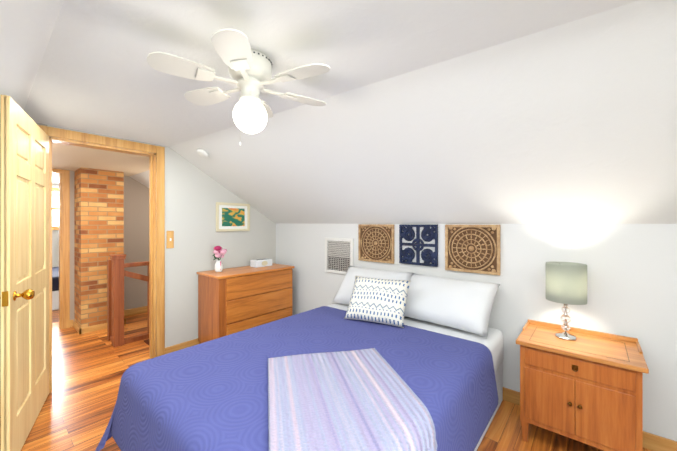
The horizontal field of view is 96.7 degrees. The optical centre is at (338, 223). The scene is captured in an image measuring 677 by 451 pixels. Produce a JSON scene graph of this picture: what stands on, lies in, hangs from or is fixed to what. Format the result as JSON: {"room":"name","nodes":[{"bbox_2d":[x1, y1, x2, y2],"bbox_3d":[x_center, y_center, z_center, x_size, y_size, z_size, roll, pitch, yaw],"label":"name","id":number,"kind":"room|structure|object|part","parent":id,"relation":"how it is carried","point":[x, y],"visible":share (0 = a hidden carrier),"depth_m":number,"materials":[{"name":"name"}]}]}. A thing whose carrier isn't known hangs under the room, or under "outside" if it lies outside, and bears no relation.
{"room":"bedroom","nodes":[
{"label":"bedroom","id":0,"kind":"room"},
{"bbox_2d":[0,0,63,109],"bbox_3d":[-2.917,-0.412,1.727,9.550,0.986,1.500,0,0,40],"label":"ceiling","id":1,"kind":"structure","parent":0,"point":[26,28],"depth_m":1.22,"materials":[{"name":"white paint"}]},
{"bbox_2d":[52,183,58,266],"bbox_3d":[-5.703,0.204,5.751,0.100,2.300,3.770,0,0,40],"label":"wall","id":2,"kind":"structure","parent":0,"point":[55,248],"depth_m":5.88,"materials":[{"name":"grey paint"}]},
{"bbox_2d":[52,188,58,229],"bbox_3d":[-5.566,-0.286,5.812,0.030,0.820,1.240,0,0,40],"label":"window","id":3,"kind":"structure","parent":2,"relation":"in","point":[55,208],"depth_m":5.88,"materials":[{"name":"white glass"}]},
{"bbox_2d":[52,142,148,176],"bbox_3d":[-2.986,-0.733,3.172,1.780,0.085,1.800,0,0,40],"label":"ceiling","id":4,"kind":"structure","parent":0,"point":[69,157],"depth_m":3.30,"materials":[{"name":"beige paint"}]},
{"bbox_2d":[70,171,148,319],"bbox_3d":[-2.971,0.205,4.646,0.100,2.300,1.930,0,0,40],"label":"wall","id":5,"kind":"structure","parent":0,"point":[136,221],"depth_m":4.48,"materials":[{"name":"beige paint"}]},
{"bbox_2d":[52,169,69,328],"bbox_3d":[-3.829,0.320,3.617,0.118,2.070,0.890,0,0,40],"label":"door frame","id":6,"kind":"structure","parent":5,"relation":"attached to","point":[64,249],"depth_m":3.89,"materials":[{"name":"brown wood"}]},
{"bbox_2d":[73,306,146,333],"bbox_3d":[-2.747,1.307,4.503,0.428,0.095,1.800,0,0,40],"label":"baseboard","id":7,"kind":"structure","parent":5,"relation":"attached to","point":[78,328],"depth_m":3.87,"materials":[{"name":"brown wood"}]},
{"bbox_2d":[0,123,275,395],"bbox_3d":[-2.121,0.205,2.723,0.120,2.300,3.770,0,0,40],"label":"wall","id":8,"kind":"structure","parent":0,"point":[194,194],"depth_m":3.27,"materials":[{"name":"grey paint"}]},
{"bbox_2d":[0,95,48,450],"bbox_3d":[-2.042,0.328,1.991,0.036,2.030,0.920,0,0,-34],"label":"door leaf","id":9,"kind":"structure","parent":8,"relation":"in","point":[24,201],"depth_m":1.82,"materials":[{"name":"brown wood"}]},
{"bbox_2d":[0,289,34,306],"bbox_3d":[-1.811,0.403,1.652,0.200,0.080,0.103,0,0,-34],"label":"door knob","id":10,"kind":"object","parent":9,"relation":"attached to","point":[28,294],"depth_m":1.68,"materials":[{"name":"gold metal"}]},
{"bbox_2d":[0,338,199,408],"bbox_3d":[-2.074,1.308,2.674,0.016,0.095,3.754,0,0,40],"label":"baseboard","id":11,"kind":"structure","parent":8,"relation":"attached to","point":[177,347],"depth_m":3.16,"materials":[{"name":"brown wood"}]},
{"bbox_2d":[38,125,164,392],"bbox_3d":[-2.111,0.293,2.735,0.156,2.125,0.930,0,0,40],"label":"door frame","id":12,"kind":"structure","parent":8,"relation":"attached to","point":[156,155],"depth_m":2.98,"materials":[{"name":"brown wood"}]},
{"bbox_2d":[47,125,155,152],"bbox_3d":[-2.111,-0.820,2.735,0.120,0.250,0.780,0,0,40],"label":"lintel","id":13,"kind":"object","parent":12,"relation":"attached to","point":[99,135],"visible":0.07,"depth_m":2.65,"materials":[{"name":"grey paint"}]},
{"bbox_2d":[166,231,173,247],"bbox_3d":[-1.722,0.165,3.087,0.020,0.180,0.070,0,0,40],"label":"light switch","id":14,"kind":"object","parent":8,"relation":"attached to","point":[169,239],"visible":1,"depth_m":3.08,"materials":[{"name":"brown wood"}]},
{"bbox_2d":[216,202,249,231],"bbox_3d":[-1.263,-0.075,3.628,0.022,0.340,0.440,0,0,40],"label":"picture frame","id":15,"kind":"object","parent":8,"relation":"attached to","point":[232,216],"visible":0.98,"depth_m":3.62,"materials":[{"name":"beige"}]},
{"bbox_2d":[222,208,244,225],"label":"art","id":16,"kind":"object","parent":15,"relation":"attached to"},
{"bbox_2d":[129,170,148,187],"bbox_3d":[-3.085,-0.413,5.208,4.800,0.986,1.500,0,0,40],"label":"ceiling slope","id":17,"kind":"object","parent":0,"point":[142,178],"visible":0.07,"depth_m":4.33,"materials":[{"name":"white paint"}]},
{"bbox_2d":[0,309,651,450],"bbox_3d":[-2.094,1.405,2.701,9.550,0.100,4.070,0,0,40],"label":"floor","id":18,"kind":"structure","parent":0,"point":[88,371],"depth_m":2.24,"materials":[{"name":"brown wood"}]},
{"bbox_2d":[52,267,58,309],"bbox_3d":[-4.958,1.092,5.200,1.490,0.515,1.390,0,0,40],"label":"bed","id":19,"kind":"object","parent":18,"relation":"on","point":[55,288],"visible":0.04,"depth_m":4.71,"materials":[{"name":"white"}]},
{"bbox_2d":[74,167,123,327],"bbox_3d":[-3.179,0.205,4.004,0.410,2.300,0.440,0,0,40],"label":"chimney column","id":20,"kind":"structure","parent":18,"relation":"on","point":[98,217],"depth_m":3.83,"materials":[{"name":"brick"}]},
{"bbox_2d":[107,254,148,346],"bbox_3d":[-2.220,0.850,3.812,0.365,1.010,1.135,0,0,40],"label":"stair railing","id":21,"kind":"object","parent":18,"relation":"on","point":[116,271],"visible":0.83,"depth_m":3.35,"materials":[{"name":"brown wood"}]},
{"bbox_2d":[196,263,294,343],"bbox_3d":[-1.046,0.942,3.510,0.477,0.826,1.000,0,0,40],"label":"dresser","id":22,"kind":"object","parent":18,"relation":"on","point":[234,300],"visible":0.73,"depth_m":3.24,"materials":[{"name":"brown wood"}]},
{"bbox_2d":[213,246,226,271],"bbox_3d":[-1.300,0.383,3.290,0.193,0.291,0.160,0,0,40],"label":"vase","id":23,"kind":"object","parent":22,"relation":"on","point":[218,252],"visible":1,"depth_m":3.25,"materials":[{"name":"white ceramic"}]},
{"bbox_3d":[-0.854,0.911,3.389,0.016,0.697,0.873,0,0,40],"label":"drawer","id":24,"kind":"part","parent":22,"relation":"part of","materials":[{"name":"brown wood"}]},
{"bbox_2d":[250,258,271,267],"bbox_3d":[-0.949,0.485,3.716,0.129,0.086,0.240,0,0,40],"label":"tissue box","id":25,"kind":"object","parent":22,"relation":"on","point":[257,263],"visible":1,"depth_m":3.65,"materials":[{"name":"white"}]},
{"bbox_2d":[95,266,502,450],"bbox_3d":[-0.010,0.944,1.947,1.750,0.997,2.181,0,0,40],"label":"bed","id":26,"kind":"object","parent":18,"relation":"on","point":[375,360],"visible":1,"depth_m":1.56,"materials":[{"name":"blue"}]},
{"bbox_2d":[268,348,437,450],"bbox_3d":[-0.051,1.101,1.333,1.020,0.682,1.152,0,0,40],"label":"throw","id":27,"kind":"object","parent":26,"relation":"on","point":[320,399],"depth_m":1.29,"materials":[{"name":"fabric"}]},
{"bbox_2d":[332,266,412,304],"bbox_3d":[0.311,0.615,2.874,0.745,0.340,0.333,0,0,40],"label":"pillow","id":28,"kind":"object","parent":26,"relation":"on","point":[343,296],"depth_m":2.90,"materials":[{"name":"white fabric"}]},
{"bbox_2d":[404,273,499,336],"bbox_3d":[0.842,0.615,2.419,0.771,0.334,0.346,0,0,40],"label":"pillow","id":29,"kind":"object","parent":26,"relation":"on","point":[462,308],"depth_m":2.30,"materials":[{"name":"white fabric"}]},
{"bbox_2d":[516,319,648,450],"bbox_3d":[1.461,1.026,1.849,0.580,0.658,0.441,0,0,40],"label":"nightstand","id":30,"kind":"object","parent":18,"relation":"on","point":[586,387],"visible":1,"depth_m":1.71,"materials":[{"name":"brown wood"}]},
{"bbox_2d":[546,262,586,340],"bbox_3d":[1.445,0.490,1.916,0.212,0.469,0.212,0,0,37],"label":"table lamp","id":31,"kind":"object","parent":30,"relation":"on","point":[566,283],"visible":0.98,"depth_m":1.82,"materials":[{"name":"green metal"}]},
{"bbox_3d":[1.445,0.373,1.916,0.212,0.235,0.212,0,0,40],"label":"lamp shade","id":32,"kind":"part","parent":31,"relation":"part of","materials":[{"name":"fabric"}]},
{"bbox_3d":[1.327,0.915,1.690,0.066,0.232,0.025,0,0,40],"label":"knob","id":33,"kind":"part","parent":30,"relation":"part of","materials":[{"name":"gold metal"}]},
{"bbox_2d":[24,0,639,182],"bbox_3d":[-1.979,-0.835,2.837,9.550,0.100,1.406,0,0,40],"label":"ceiling","id":34,"kind":"structure","parent":0,"point":[97,73],"depth_m":1.33,"materials":[{"name":"white paint"}]},
{"bbox_2d":[147,28,329,145],"bbox_3d":[-0.420,-0.573,1.436,0.812,0.424,0.812,0,0,40],"label":"ceiling fan","id":35,"kind":"object","parent":34,"relation":"hanging from","point":[250,71],"visible":1,"depth_m":1.36,"materials":[{"name":"beige plastic"}]},
{"bbox_3d":[-0.420,-0.510,1.436,0.158,0.158,0.158,0,0,40],"label":"globe","id":36,"kind":"part","parent":35,"relation":"part of","materials":[{"name":"white glass"}]},
{"bbox_2d":[170,0,676,223],"bbox_3d":[0.562,-0.398,2.125,4.750,1.014,1.500,0,0,40],"label":"ceiling","id":37,"kind":"structure","parent":0,"point":[574,122],"depth_m":1.75,"materials":[{"name":"white paint"}]},
{"bbox_2d":[196,148,208,157],"bbox_3d":[-1.334,-0.689,2.958,0.120,0.078,0.110,0,0,40],"label":"smoke detector","id":38,"kind":"object","parent":37,"relation":"attached to","point":[202,153],"visible":1,"depth_m":2.93,"materials":[{"name":"white plastic"}]},
{"bbox_2d":[276,223,676,440],"bbox_3d":[-0.839,0.555,4.186,9.550,1.600,0.120,0,0,40],"label":"wall","id":39,"kind":"structure","parent":0,"point":[631,280],"depth_m":2.04,"materials":[{"name":"white paint"}]},
{"bbox_2d":[325,238,353,274],"bbox_3d":[0.002,0.365,3.384,0.410,0.400,0.020,0,0,40],"label":"air vent","id":40,"kind":"object","parent":39,"relation":"in","point":[339,255],"visible":0.9,"depth_m":3.38,"materials":[{"name":"white metal"}]},
{"bbox_2d":[358,224,393,263],"bbox_3d":[0.377,0.200,3.062,0.420,0.380,0.024,0,0,40],"label":"art panel","id":41,"kind":"object","parent":39,"relation":"attached to","point":[375,242],"visible":1,"depth_m":3.05,"materials":[{"name":"brown wood"}]},
{"bbox_2d":[399,225,437,266],"bbox_3d":[0.729,0.195,2.764,0.370,0.370,0.020,0,0,40],"label":"art panel","id":42,"kind":"object","parent":39,"relation":"attached to","point":[430,253],"visible":1,"depth_m":2.75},
{"bbox_2d":[445,225,499,274],"bbox_3d":[1.086,0.205,2.463,0.425,0.390,0.024,0,0,40],"label":"art panel","id":43,"kind":"object","parent":39,"relation":"attached to","point":[472,248],"visible":1,"depth_m":2.45,"materials":[{"name":"brown wood"}]},
{"bbox_2d":[503,387,676,450],"bbox_3d":[0.893,1.308,2.634,4.600,0.095,0.016,0,0,40],"label":"baseboard","id":44,"kind":"structure","parent":39,"relation":"attached to","point":[653,442],"depth_m":1.79,"materials":[{"name":"brown wood"}]}
]}

